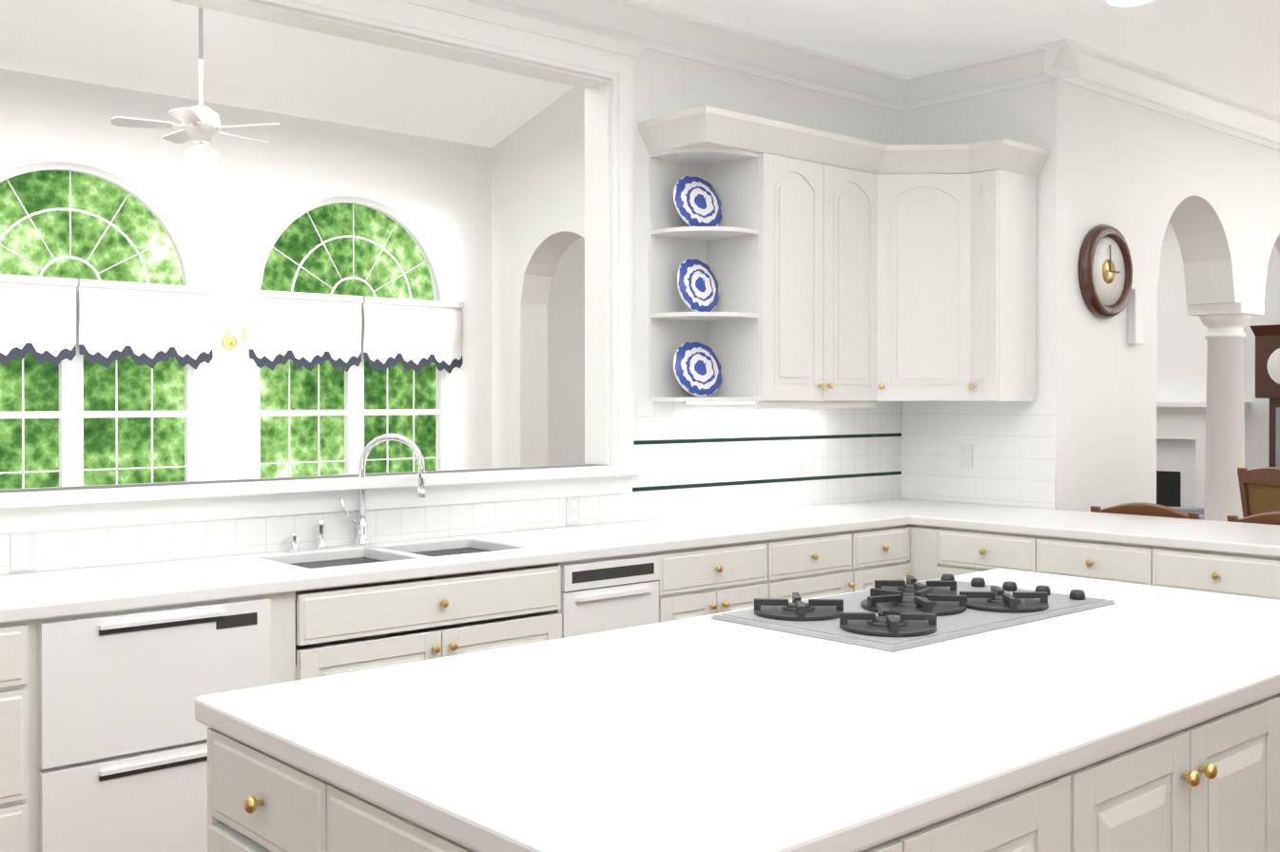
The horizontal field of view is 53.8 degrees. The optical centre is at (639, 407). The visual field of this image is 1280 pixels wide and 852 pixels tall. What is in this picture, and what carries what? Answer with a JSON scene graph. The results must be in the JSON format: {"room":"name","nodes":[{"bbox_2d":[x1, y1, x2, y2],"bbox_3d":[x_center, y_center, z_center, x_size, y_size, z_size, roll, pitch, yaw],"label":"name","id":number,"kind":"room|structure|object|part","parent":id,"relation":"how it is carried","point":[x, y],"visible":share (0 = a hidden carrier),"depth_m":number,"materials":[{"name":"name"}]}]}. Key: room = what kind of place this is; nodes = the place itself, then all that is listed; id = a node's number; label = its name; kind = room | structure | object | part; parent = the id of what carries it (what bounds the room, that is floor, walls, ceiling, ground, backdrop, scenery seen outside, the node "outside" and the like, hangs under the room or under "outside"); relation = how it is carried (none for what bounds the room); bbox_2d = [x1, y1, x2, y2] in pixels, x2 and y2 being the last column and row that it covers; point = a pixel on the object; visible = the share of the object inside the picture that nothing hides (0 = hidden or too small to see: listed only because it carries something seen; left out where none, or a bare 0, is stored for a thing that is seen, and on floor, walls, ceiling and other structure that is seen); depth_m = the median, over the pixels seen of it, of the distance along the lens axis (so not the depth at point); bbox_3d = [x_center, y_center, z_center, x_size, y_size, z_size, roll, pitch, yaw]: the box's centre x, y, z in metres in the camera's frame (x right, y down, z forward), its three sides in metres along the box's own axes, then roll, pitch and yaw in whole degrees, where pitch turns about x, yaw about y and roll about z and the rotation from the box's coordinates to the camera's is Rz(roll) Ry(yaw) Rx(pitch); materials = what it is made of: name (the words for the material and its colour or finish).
{"room":"kitchen","nodes":[
{"label":"kitchen","id":0,"kind":"room"},
{"bbox_2d":[0,68,492,481],"bbox_3d":[-3.455,-0.335,7.366,6.650,3.450,0.200,0,0,-42],"label":"wall","id":1,"kind":"structure","parent":0,"point":[238,209],"depth_m":8.08,"materials":[{"name":"paint"}]},
{"bbox_2d":[0,273,77,367],"bbox_3d":[-3.576,-0.490,7.072,0.800,0.516,0.070,0,0,-42],"label":"valance","id":2,"kind":"object","parent":1,"relation":"attached to","point":[38,318],"visible":1,"depth_m":7.19,"materials":[{"name":"fabric"}]},
{"bbox_2d":[0,161,193,488],"bbox_3d":[-3.352,-0.325,7.438,1.460,2.230,0.070,0,0,-42],"label":"window","id":3,"kind":"structure","parent":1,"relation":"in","point":[70,414],"depth_m":7.45,"materials":[{"name":"paint"}]},
{"bbox_2d":[77,278,213,368],"bbox_3d":[-2.964,-0.493,7.618,0.800,0.516,0.070,0,0,-42],"label":"valance","id":4,"kind":"object","parent":1,"relation":"attached to","point":[150,325],"visible":1,"depth_m":7.59,"materials":[{"name":"fabric"}]},
{"bbox_2d":[220,309,252,349],"bbox_3d":[-2.550,-0.488,7.935,0.197,0.250,0.150,0,0,-42],"label":"sconce","id":5,"kind":"object","parent":1,"relation":"attached to","point":[228,322],"visible":1,"depth_m":7.91,"materials":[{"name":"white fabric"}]},
{"bbox_2d":[247,289,363,371],"bbox_3d":[-2.188,-0.498,8.311,0.800,0.516,0.070,0,0,-42],"label":"valance","id":6,"kind":"object","parent":1,"relation":"attached to","point":[309,331],"visible":0.98,"depth_m":8.29,"materials":[{"name":"fabric"}]},
{"bbox_2d":[259,195,446,478],"bbox_3d":[-1.964,-0.333,8.676,1.460,2.230,0.070,0,0,-42],"label":"window","id":7,"kind":"structure","parent":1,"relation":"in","point":[354,412],"depth_m":8.68,"materials":[{"name":"paint"}]},
{"bbox_2d":[363,296,464,373],"bbox_3d":[-1.576,-0.501,8.856,0.800,0.516,0.070,0,0,-42],"label":"valance","id":8,"kind":"object","parent":1,"relation":"attached to","point":[416,336],"visible":1,"depth_m":8.83,"materials":[{"name":"fabric"}]},
{"bbox_2d":[0,0,573,147],"bbox_3d":[-2.290,-2.414,6.047,6.650,1.136,3.700,0,0,-42],"label":"ceiling","id":9,"kind":"structure","parent":0,"point":[149,46],"depth_m":7.61,"materials":[{"name":"paint"}]},
{"bbox_2d":[111,6,279,170],"bbox_3d":[-2.292,-1.754,6.559,0.836,1.030,0.799,0,0,-42],"label":"ceiling fan","id":10,"kind":"object","parent":9,"relation":"hanging from","point":[201,124],"visible":1,"depth_m":6.49,"materials":[{"name":"white"}]},
{"bbox_2d":[0,0,901,575],"bbox_3d":[-1.381,-0.816,4.288,7.650,4.450,0.150,0,0,-42],"label":"wall","id":11,"kind":"structure","parent":0,"point":[664,84],"depth_m":5.59,"materials":[{"name":"paint"}]},
{"bbox_2d":[0,0,645,534],"bbox_3d":[-1.122,-0.579,4.487,2.867,1.895,0.240,0,0,-42],"label":"trim","id":12,"kind":"structure","parent":11,"relation":"attached to","point":[607,468],"depth_m":4.90,"materials":[{"name":"paint"}]},
{"bbox_2d":[0,401,901,574],"bbox_3d":[-1.327,0.235,4.233,7.250,0.510,0.013,0,0,-42],"label":"backsplash","id":13,"kind":"structure","parent":11,"relation":"attached to","point":[699,459],"depth_m":5.52,"materials":[{"name":"tile"}]},
{"bbox_2d":[10,531,36,571],"bbox_3d":[-1.839,0.428,3.765,0.070,0.114,0.007,0,0,-42],"label":"electrical outlet plate","id":14,"kind":"object","parent":13,"relation":"attached to","point":[23,551],"depth_m":3.76,"materials":[{"name":"white plastic"}]},
{"bbox_2d":[565,496,580,524],"bbox_3d":[-0.272,0.419,5.163,0.070,0.114,0.007,0,0,-42],"label":"electrical outlet plate","id":15,"kind":"object","parent":13,"relation":"attached to","point":[572,503],"depth_m":5.16,"materials":[{"name":"white plastic"}]},
{"bbox_2d":[799,450,810,475],"bbox_3d":[0.802,0.268,6.120,0.070,0.114,0.007,0,0,-42],"label":"electrical outlet plate","id":16,"kind":"object","parent":13,"relation":"attached to","point":[804,456],"depth_m":6.11,"materials":[{"name":"white plastic"}]},
{"bbox_2d":[463,0,908,112],"bbox_3d":[-1.294,-1.615,4.184,7.250,0.150,0.115,0,0,-42],"label":"crown molding","id":17,"kind":"structure","parent":11,"relation":"attached to","point":[651,27],"depth_m":5.65,"materials":[{"name":"paint"}]},
{"bbox_2d":[698,124,843,406],"bbox_3d":[0.593,-0.614,5.687,0.460,1.170,0.387,0,0,-42],"label":"upper cabinet","id":18,"kind":"object","parent":11,"relation":"attached to","point":[793,266],"depth_m":5.54,"materials":[{"name":"white paint"}]},
{"bbox_3d":[0.258,-0.891,5.476,0.295,0.250,0.022,0,-12,-42],"label":"plate","id":19,"kind":"part","parent":18,"relation":"part of","materials":[{"name":"blue ceramic"}]},
{"bbox_3d":[0.258,-0.531,5.479,0.250,0.250,0.022,0,-12,-42],"label":"plate","id":20,"kind":"part","parent":18,"relation":"part of","materials":[{"name":"blue ceramic"}]},
{"bbox_3d":[0.258,-0.171,5.481,0.295,0.250,0.022,0,-12,-42],"label":"plate","id":21,"kind":"part","parent":18,"relation":"part of","materials":[{"name":"blue ceramic"}]},
{"bbox_2d":[843,139,877,406],"bbox_3d":[0.858,-0.615,5.923,0.489,1.170,0.387,0,0,-42],"label":"upper cabinet","id":22,"kind":"object","parent":11,"relation":"attached to","point":[860,160],"depth_m":5.85,"materials":[{"name":"white paint"}]},
{"bbox_2d":[877,143,1022,401],"bbox_3d":[1.340,-0.617,6.139,0.696,1.170,0.707,0,0,-42],"label":"upper cabinet","id":23,"kind":"object","parent":11,"relation":"attached to","point":[950,216],"depth_m":5.92,"materials":[{"name":"white paint"}]},
{"bbox_2d":[491,86,584,467],"bbox_3d":[0.098,-0.840,8.187,0.250,4.450,3.700,0,0,-42],"label":"wall","id":24,"kind":"structure","parent":0,"point":[537,194],"depth_m":9.11,"materials":[{"name":"paint"}]},
{"bbox_2d":[547,236,584,465],"bbox_3d":[0.666,-0.234,11.310,4.750,3.200,0.200,0,0,-42],"label":"wall","id":25,"kind":"structure","parent":0,"point":[566,375],"depth_m":10.06,"materials":[{"name":"paint"}]},
{"bbox_2d":[901,90,1005,505],"bbox_3d":[1.655,-0.154,6.484,0.200,3.100,0.620,0,0,-42],"label":"wall","id":26,"kind":"structure","parent":0,"point":[975,120],"depth_m":6.38,"materials":[{"name":"paint"}]},
{"bbox_2d":[904,44,1045,110],"bbox_3d":[1.670,-1.628,6.221,0.115,0.150,0.780,0,0,-42],"label":"crown molding","id":27,"kind":"structure","parent":26,"relation":"attached to","point":[1017,68],"depth_m":6.24,"materials":[{"name":"paint"}]},
{"bbox_2d":[901,401,1056,508],"bbox_3d":[1.679,0.222,6.300,0.012,0.510,0.870,0,0,-42],"label":"backsplash","id":28,"kind":"structure","parent":26,"relation":"attached to","point":[1014,443],"depth_m":6.27,"materials":[{"name":"tile"}]},
{"bbox_2d":[960,444,972,466],"bbox_3d":[1.639,0.239,6.332,0.005,0.115,0.070,0,0,-42],"label":"electrical outlet plate","id":29,"kind":"object","parent":28,"relation":"attached to","point":[966,450],"depth_m":6.33,"materials":[{"name":"white plastic"}]},
{"bbox_2d":[639,0,1279,116],"bbox_3d":[1.606,-1.742,4.501,12.400,0.100,11.600,0,0,-42],"label":"ceiling","id":30,"kind":"structure","parent":0,"point":[1230,48],"depth_m":5.69,"materials":[{"name":"paint"}]},
{"bbox_2d":[1106,0,1154,7],"bbox_3d":[2.036,-1.690,5.220,0.196,0.012,0.196,0,0,-42],"label":"recessed light","id":31,"kind":"object","parent":30,"relation":"in","point":[1125,3],"visible":0.98,"depth_m":5.26,"materials":[{"name":"white"}]},
{"bbox_2d":[1005,79,1279,511],"bbox_3d":[3.726,-0.162,7.729,4.950,3.100,0.280,0,0,-42],"label":"wall","id":32,"kind":"structure","parent":0,"point":[1138,177],"depth_m":6.38,"materials":[{"name":"paint"}]},
{"bbox_2d":[1077,224,1132,319],"bbox_3d":[2.307,-0.673,6.230,0.470,0.470,0.060,0,0,-42],"label":"clock","id":33,"kind":"object","parent":32,"relation":"attached to","point":[1105,271],"visible":0.98,"depth_m":6.20,"materials":[{"name":"brown wood"}]},
{"bbox_2d":[1127,289,1144,344],"bbox_3d":[2.529,-0.464,6.440,0.090,0.280,0.043,0,0,-42],"label":"thermostat","id":34,"kind":"object","parent":32,"relation":"attached to","point":[1135,305],"visible":0.92,"depth_m":6.41,"materials":[{"name":"white plastic"}]},
{"bbox_2d":[1037,38,1279,151],"bbox_3d":[3.696,-1.635,7.427,4.745,0.150,0.115,0,0,-42],"label":"crown molding","id":35,"kind":"structure","parent":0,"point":[1066,60],"depth_m":6.47,"materials":[{"name":"paint"}]},
{"bbox_2d":[1163,220,1279,470],"bbox_3d":[6.158,-0.217,8.571,0.200,3.200,11.600,0,0,-42],"label":"wall","id":36,"kind":"structure","parent":0,"point":[1256,432],"depth_m":9.90,"materials":[{"name":"paint"}]},
{"bbox_3d":[1.606,1.438,4.521,12.400,0.060,11.600,0,0,-42],"label":"floor","id":37,"kind":"structure","parent":0,"visible":0},
{"bbox_2d":[0,433,1000,851],"bbox_3d":[-1.102,0.753,3.975,7.233,1.316,0.675,0,0,-42],"label":"base cabinet","id":38,"kind":"object","parent":37,"relation":"on","point":[108,675],"depth_m":3.72,"materials":[{"name":"paint"}]},
{"bbox_2d":[289,433,426,552],"bbox_3d":[-0.983,0.290,4.397,0.454,0.397,0.172,0,0,-42],"label":"faucet","id":39,"kind":"object","parent":38,"relation":"on","point":[362,544],"depth_m":4.46,"materials":[{"name":"silver metal"}]},
{"bbox_2d":[194,686,1279,851],"bbox_3d":[0.554,0.981,2.602,2.568,0.878,1.228,0,0,-42],"label":"kitchen island","id":40,"kind":"object","parent":37,"relation":"on","point":[1209,783],"depth_m":2.01,"materials":[{"name":"paint"}]},
{"bbox_2d":[194,568,1279,851],"bbox_3d":[0.554,0.522,2.599,2.520,0.045,1.180,0,0,-42],"label":"island countertop","id":41,"kind":"structure","parent":40,"relation":"on","point":[704,733],"depth_m":2.05,"materials":[{"name":"white stone"}]},
{"bbox_2d":[711,573,1115,651],"bbox_3d":[0.685,0.473,3.083,0.919,0.044,0.529,0,0,-42],"label":"cooktop","id":42,"kind":"object","parent":41,"relation":"in","point":[892,615],"visible":1,"depth_m":2.97,"materials":[{"name":"metal"}]},
{"bbox_2d":[916,504,1279,600],"bbox_3d":[2.237,0.944,5.055,0.813,0.920,2.220,0,0,-42],"label":"base cabinet","id":43,"kind":"object","parent":37,"relation":"on","point":[1225,557],"depth_m":5.05,"materials":[{"name":"paint"}]},
{"bbox_2d":[1090,502,1200,519],"bbox_3d":[2.495,0.914,5.913,0.614,0.971,0.548,0,0,-42],"label":"bar chair","id":44,"kind":"object","parent":37,"relation":"on","point":[1145,509],"visible":0.08,"depth_m":5.70,"materials":[{"name":"brown wood"}]},
{"bbox_2d":[1169,506,1204,520],"bbox_3d":[4.002,0.918,9.268,0.760,0.920,0.760,0,0,28],"label":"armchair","id":45,"kind":"object","parent":37,"relation":"on","point":[1199,511],"depth_m":9.47,"materials":[{"name":"fabric"}]},
{"bbox_2d":[1156,239,1251,507],"bbox_3d":[4.079,-0.004,10.537,0.280,2.750,1.880,0,0,-42],"label":"fireplace","id":46,"kind":"object","parent":37,"relation":"on","point":[1181,368],"visible":0.06,"depth_m":10.30,"materials":[{"name":"paint"}]},
{"bbox_2d":[1186,302,1264,521],"bbox_3d":[3.484,0.389,7.516,0.320,2.000,0.320,0,0,-42],"label":"column","id":47,"kind":"structure","parent":37,"relation":"on","point":[1225,324],"depth_m":7.42,"materials":[{"name":"paint"}]},
{"bbox_2d":[1226,511,1279,524],"bbox_3d":[2.914,0.917,5.443,0.614,0.971,0.548,0,0,-42],"label":"bar chair","id":48,"kind":"object","parent":37,"relation":"on","point":[1271,518],"visible":0.12,"depth_m":5.32,"materials":[{"name":"brown wood"}]},
{"bbox_2d":[1237,466,1279,517],"bbox_3d":[3.303,0.840,6.070,0.614,1.116,0.548,0,0,-12],"label":"dining chair","id":49,"kind":"object","parent":37,"relation":"on","point":[1259,488],"visible":0.44,"depth_m":6.13,"materials":[{"name":"brown wood"}]},
{"bbox_2d":[1249,324,1279,467],"bbox_3d":[4.939,0.377,9.511,0.347,2.000,0.539,0,0,-42],"label":"grandfather clock","id":50,"kind":"object","parent":37,"relation":"on","point":[1267,361],"visible":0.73,"depth_m":9.53,"materials":[{"name":"brown wood"}]},
{"label":"outside","id":51,"kind":"structure","parent":0,"visible":0},
{"bbox_2d":[0,170,435,489],"bbox_3d":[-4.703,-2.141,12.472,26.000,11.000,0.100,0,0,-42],"label":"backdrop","id":52,"kind":"structure","parent":51,"point":[137,223],"depth_m":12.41,"materials":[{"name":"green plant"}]}
]}

